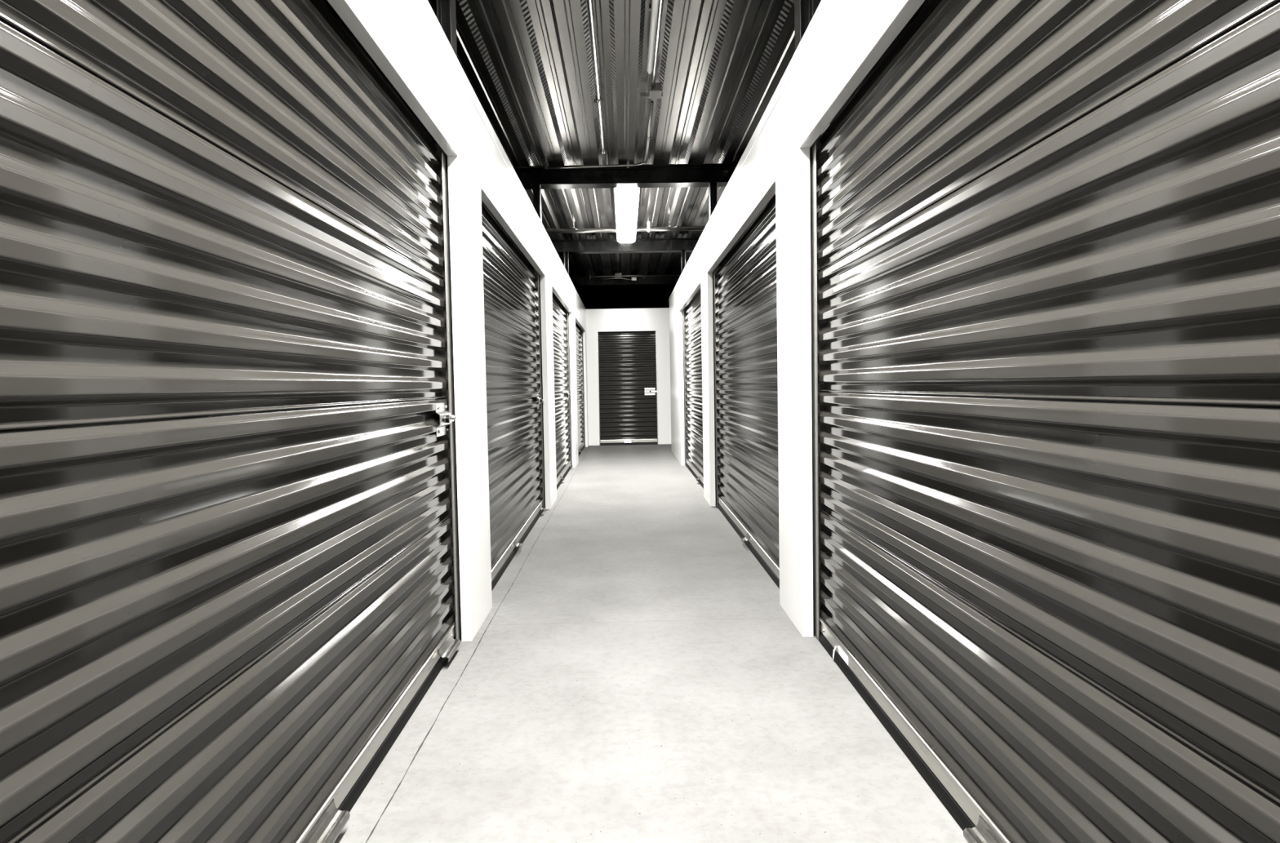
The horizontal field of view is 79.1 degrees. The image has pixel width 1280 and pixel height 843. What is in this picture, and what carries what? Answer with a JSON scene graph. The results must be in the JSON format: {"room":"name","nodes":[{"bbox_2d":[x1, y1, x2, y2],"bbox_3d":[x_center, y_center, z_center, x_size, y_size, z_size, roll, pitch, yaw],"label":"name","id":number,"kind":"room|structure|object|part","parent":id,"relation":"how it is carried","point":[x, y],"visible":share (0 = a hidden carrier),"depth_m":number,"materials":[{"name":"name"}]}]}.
{"room":"storage facility corridor","nodes":[
{"label":"storage facility corridor","id":0,"kind":"room"},
{"bbox_2d":[327,0,588,641],"bbox_3d":[-0.848,-0.419,6.057,0.047,2.555,16.972,-1,3,-1],"label":"wall","id":1,"kind":"structure","parent":0,"point":[398,36],"depth_m":3.51,"materials":[{"name":"grey paint"}]},
{"bbox_2d":[0,0,461,842],"bbox_3d":[-0.954,-0.106,1.871,0.382,2.329,3.124,-1,3,-1],"label":"shutter","id":2,"kind":"object","parent":1,"relation":"attached to","point":[229,563],"visible":1,"depth_m":1.46,"materials":[{"name":"paint"}]},
{"bbox_3d":[-0.764,0.998,1.887,0.043,0.054,0.200,-1,3,-1],"label":"pull handle","id":3,"kind":"part","parent":2,"relation":"part of","materials":[{"name":"metal"}]},
{"bbox_3d":[-0.791,0.935,3.216,0.043,0.054,0.220,-1,3,-1],"label":"pull handle","id":4,"kind":"part","parent":2,"relation":"part of","materials":[{"name":"metal"}]},
{"bbox_2d":[417,0,586,312],"bbox_3d":[-0.845,-1.666,5.994,0.003,0.066,16.962,-1,3,-1],"label":"trim","id":5,"kind":"structure","parent":1,"relation":"attached to","point":[424,4],"depth_m":3.85,"materials":[{"name":"grey paint"}]},
{"bbox_2d":[480,202,545,591],"bbox_3d":[-1.026,-0.276,5.486,0.382,2.329,3.218,-1,3,-1],"label":"shutter","id":6,"kind":"object","parent":1,"relation":"attached to","point":[511,286],"visible":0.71,"depth_m":5.31,"materials":[{"name":"paint"}]},
{"bbox_3d":[-0.832,0.837,5.292,0.043,0.054,0.100,-1,3,-1],"label":"pull handle","id":7,"kind":"part","parent":6,"relation":"part of","materials":[{"name":"metal"}]},
{"bbox_2d":[551,293,573,489],"bbox_3d":[-1.100,-0.451,9.196,0.382,2.329,3.036,-1,3,-1],"label":"shutter","id":8,"kind":"object","parent":1,"relation":"attached to","point":[560,314],"visible":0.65,"depth_m":9.61,"materials":[{"name":"paint"}]},
{"bbox_2d":[575,323,586,455],"bbox_3d":[-1.171,-0.621,12.794,0.382,2.329,2.939,-1,3,-1],"label":"shutter","id":9,"kind":"object","parent":1,"relation":"attached to","point":[579,336],"visible":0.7,"depth_m":13.56,"materials":[{"name":"paint"}]},
{"bbox_2d":[323,0,926,275],"bbox_3d":[-0.034,-2.438,6.343,6.299,0.052,17.700,-1,3,-1],"label":"ceiling","id":10,"kind":"structure","parent":0,"point":[528,64],"depth_m":5.57,"materials":[{"name":"grey metal"}]},
{"bbox_2d":[513,101,653,169],"bbox_3d":[-0.615,-2.376,6.508,1.406,0.060,1.648,-1,3,-1],"label":"conduit","id":11,"kind":"object","parent":10,"relation":"attached to","point":[628,165],"visible":0.95,"depth_m":7.30,"materials":[{"name":"metal"}]},
{"bbox_2d":[586,0,607,165],"bbox_3d":[-0.258,-2.246,3.479,0.070,0.060,7.570,-1,3,-1],"label":"conduit","id":12,"kind":"object","parent":10,"relation":"attached to","point":[597,100],"visible":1,"depth_m":5.16,"materials":[{"name":"metal"}]},
{"bbox_2d":[569,275,679,286],"bbox_3d":[-0.286,-2.731,15.015,5.300,0.178,0.180,-1,3,-1],"label":"ceiling beam","id":13,"kind":"structure","parent":10,"relation":"attached to","point":[652,280],"depth_m":15.01,"materials":[{"name":"black metal"}]},
{"bbox_2d":[568,267,680,280],"bbox_3d":[-0.315,-2.655,13.977,3.800,0.230,0.080,-1,3,-1],"label":"pipe","id":14,"kind":"object","parent":10,"relation":"hanging from","point":[617,276],"visible":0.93,"depth_m":13.97,"materials":[{"name":"metal"}]},
{"bbox_2d":[512,163,737,189],"bbox_3d":[-0.137,-2.377,7.510,5.300,0.178,0.180,-1,3,-1],"label":"ceiling beam","id":15,"kind":"structure","parent":10,"relation":"attached to","point":[645,175],"depth_m":7.50,"materials":[{"name":"black metal"}]},
{"bbox_2d":[511,237,740,254],"bbox_3d":[-0.212,-2.554,11.265,5.300,0.178,0.180,-1,3,-1],"label":"ceiling beam","id":16,"kind":"structure","parent":10,"relation":"attached to","point":[687,244],"depth_m":11.26,"materials":[{"name":"black metal"}]},
{"bbox_2d":[613,187,639,243],"bbox_3d":[-0.157,-2.441,9.034,0.256,0.196,2.840,-1,3,-1],"label":"ceiling lamp","id":17,"kind":"object","parent":10,"relation":"hanging from","point":[626,199],"visible":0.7,"depth_m":8.65,"materials":[{"name":"white plastic"}]},
{"bbox_2d":[503,220,750,235],"bbox_3d":[-0.238,-2.517,10.040,4.400,0.154,0.074,-1,3,-1],"label":"pipe","id":18,"kind":"object","parent":10,"relation":"hanging from","point":[669,228],"visible":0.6,"depth_m":10.02,"materials":[{"name":"metal"}]},
{"bbox_2d":[647,212,649,232],"bbox_3d":[0.104,-2.470,9.498,0.040,0.290,0.040,-1,3,-1],"label":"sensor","id":19,"kind":"object","parent":10,"relation":"hanging from","point":[648,221],"visible":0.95,"depth_m":9.49,"materials":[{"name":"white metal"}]},
{"bbox_2d":[640,0,663,98],"bbox_3d":[0.144,-2.197,2.630,0.160,0.084,6.015,-1,3,-1],"label":"conduit","id":20,"kind":"object","parent":10,"relation":"attached to","point":[655,92],"visible":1,"depth_m":5.09,"materials":[{"name":"metal"}]},
{"bbox_2d":[647,0,658,74],"bbox_3d":[0.118,-2.199,2.419,0.060,0.058,5.435,-1,3,-1],"label":"conduit","id":21,"kind":"object","parent":10,"relation":"attached to","point":[653,7],"visible":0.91,"depth_m":4.53,"materials":[{"name":"grey metal"}]},
{"bbox_2d":[586,309,671,445],"bbox_3d":[1.133,-0.860,14.597,4.348,2.555,0.047,-1,3,-1],"label":"wall","id":22,"kind":"structure","parent":0,"point":[658,321],"depth_m":14.53,"materials":[{"name":"grey paint"}]},
{"bbox_2d":[597,331,657,445],"bbox_3d":[-0.234,-0.732,14.768,1.180,2.329,0.382,-1,3,-1],"label":"shutter","id":23,"kind":"object","parent":22,"relation":"attached to","point":[627,360],"visible":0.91,"depth_m":14.64,"materials":[{"name":"paint"}]},
{"bbox_3d":[-0.231,0.381,14.650,0.130,0.054,0.043,-1,3,-1],"label":"pull handle","id":24,"kind":"part","parent":23,"relation":"part of","materials":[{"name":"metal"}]},
{"bbox_2d":[586,307,669,311],"bbox_3d":[-0.029,-2.100,14.489,1.964,0.034,0.004,-1,3,-1],"label":"trim","id":25,"kind":"structure","parent":22,"relation":"attached to","point":[656,308],"depth_m":14.48,"materials":[{"name":"grey paint"}]},
{"bbox_2d":[333,444,968,842],"bbox_3d":[0.400,0.892,6.169,7.000,0.120,17.022,-1,3,-1],"label":"floor","id":26,"kind":"structure","parent":0,"point":[634,673],"depth_m":2.65,"materials":[{"name":"concrete"}]},
{"bbox_2d":[435,0,461,617],"bbox_3d":[-0.892,-0.562,3.731,0.066,3.062,0.120,-1,3,-1],"label":"steel post","id":27,"kind":"object","parent":26,"relation":"on","point":[446,9],"visible":0.04,"depth_m":3.66,"materials":[{"name":"black metal"}]},
{"bbox_2d":[533,184,545,501],"bbox_3d":[-0.968,-0.742,7.551,0.066,3.062,0.120,-1,3,-1],"label":"steel post","id":28,"kind":"object","parent":26,"relation":"on","point":[536,189],"visible":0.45,"depth_m":7.48,"materials":[{"name":"black metal"}]},
{"bbox_2d":[564,252,572,462],"bbox_3d":[-1.042,-0.919,11.306,0.066,3.062,0.120,-1,3,-1],"label":"steel post","id":29,"kind":"object","parent":26,"relation":"on","point":[566,255],"visible":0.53,"depth_m":11.24,"materials":[{"name":"black metal"}]},
{"bbox_2d":[680,250,685,434],"bbox_3d":[0.657,-0.951,11.338,0.066,3.062,0.120,-1,3,-1],"label":"steel post","id":30,"kind":"object","parent":26,"relation":"on","point":[682,253],"visible":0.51,"depth_m":11.27,"materials":[{"name":"black metal"}]},
{"bbox_2d":[708,182,716,497],"bbox_3d":[0.732,-0.774,7.583,0.066,3.062,0.120,-1,3,-1],"label":"steel post","id":31,"kind":"object","parent":26,"relation":"on","point":[712,188],"visible":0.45,"depth_m":7.52,"materials":[{"name":"black metal"}]},
{"bbox_2d":[794,0,813,51],"bbox_3d":[0.808,-0.594,3.763,0.066,3.062,0.120,-1,3,-1],"label":"steel post","id":32,"kind":"object","parent":26,"relation":"on","point":[803,9],"depth_m":3.69,"materials":[{"name":"black metal"}]},
{"bbox_2d":[669,0,924,637],"bbox_3d":[0.683,-0.410,5.293,0.048,2.555,15.384,-1,3,-1],"label":"wall","id":33,"kind":"structure","parent":0,"point":[851,37],"depth_m":3.52,"materials":[{"name":"grey paint"}]},
{"bbox_2d":[683,288,703,488],"bbox_3d":[0.801,-0.484,9.175,0.382,2.329,3.094,-1,3,-1],"label":"shutter","id":34,"kind":"object","parent":33,"relation":"attached to","point":[692,348],"visible":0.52,"depth_m":9.52,"materials":[{"name":"paint"}]},
{"bbox_2d":[712,193,779,588],"bbox_3d":[0.874,-0.310,5.477,0.382,2.329,3.256,-1,3,-1],"label":"shutter","id":35,"kind":"object","parent":33,"relation":"attached to","point":[745,293],"visible":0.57,"depth_m":5.24,"materials":[{"name":"paint"}]},
{"bbox_3d":[0.728,0.806,5.346,0.043,0.054,0.100,-1,3,-1],"label":"pull handle","id":36,"kind":"part","parent":35,"relation":"part of","materials":[{"name":"metal"}]},
{"bbox_2d":[668,0,831,302],"bbox_3d":[0.636,-1.656,5.233,0.003,0.066,15.384,-1,3,-1],"label":"trim","id":37,"kind":"structure","parent":33,"relation":"attached to","point":[824,5],"depth_m":3.91,"materials":[{"name":"grey paint"}]},
{"bbox_2d":[809,0,1279,842],"bbox_3d":[0.946,-0.139,1.862,0.382,2.329,3.112,-1,3,-1],"label":"shutter","id":38,"kind":"object","parent":33,"relation":"attached to","point":[1045,234],"visible":1,"depth_m":1.51,"materials":[{"name":"paint"}]},
{"bbox_3d":[0.800,0.976,1.751,0.043,0.054,0.220,-1,3,-1],"label":"pull handle","id":39,"kind":"part","parent":38,"relation":"part of","materials":[{"name":"metal"}]}
]}

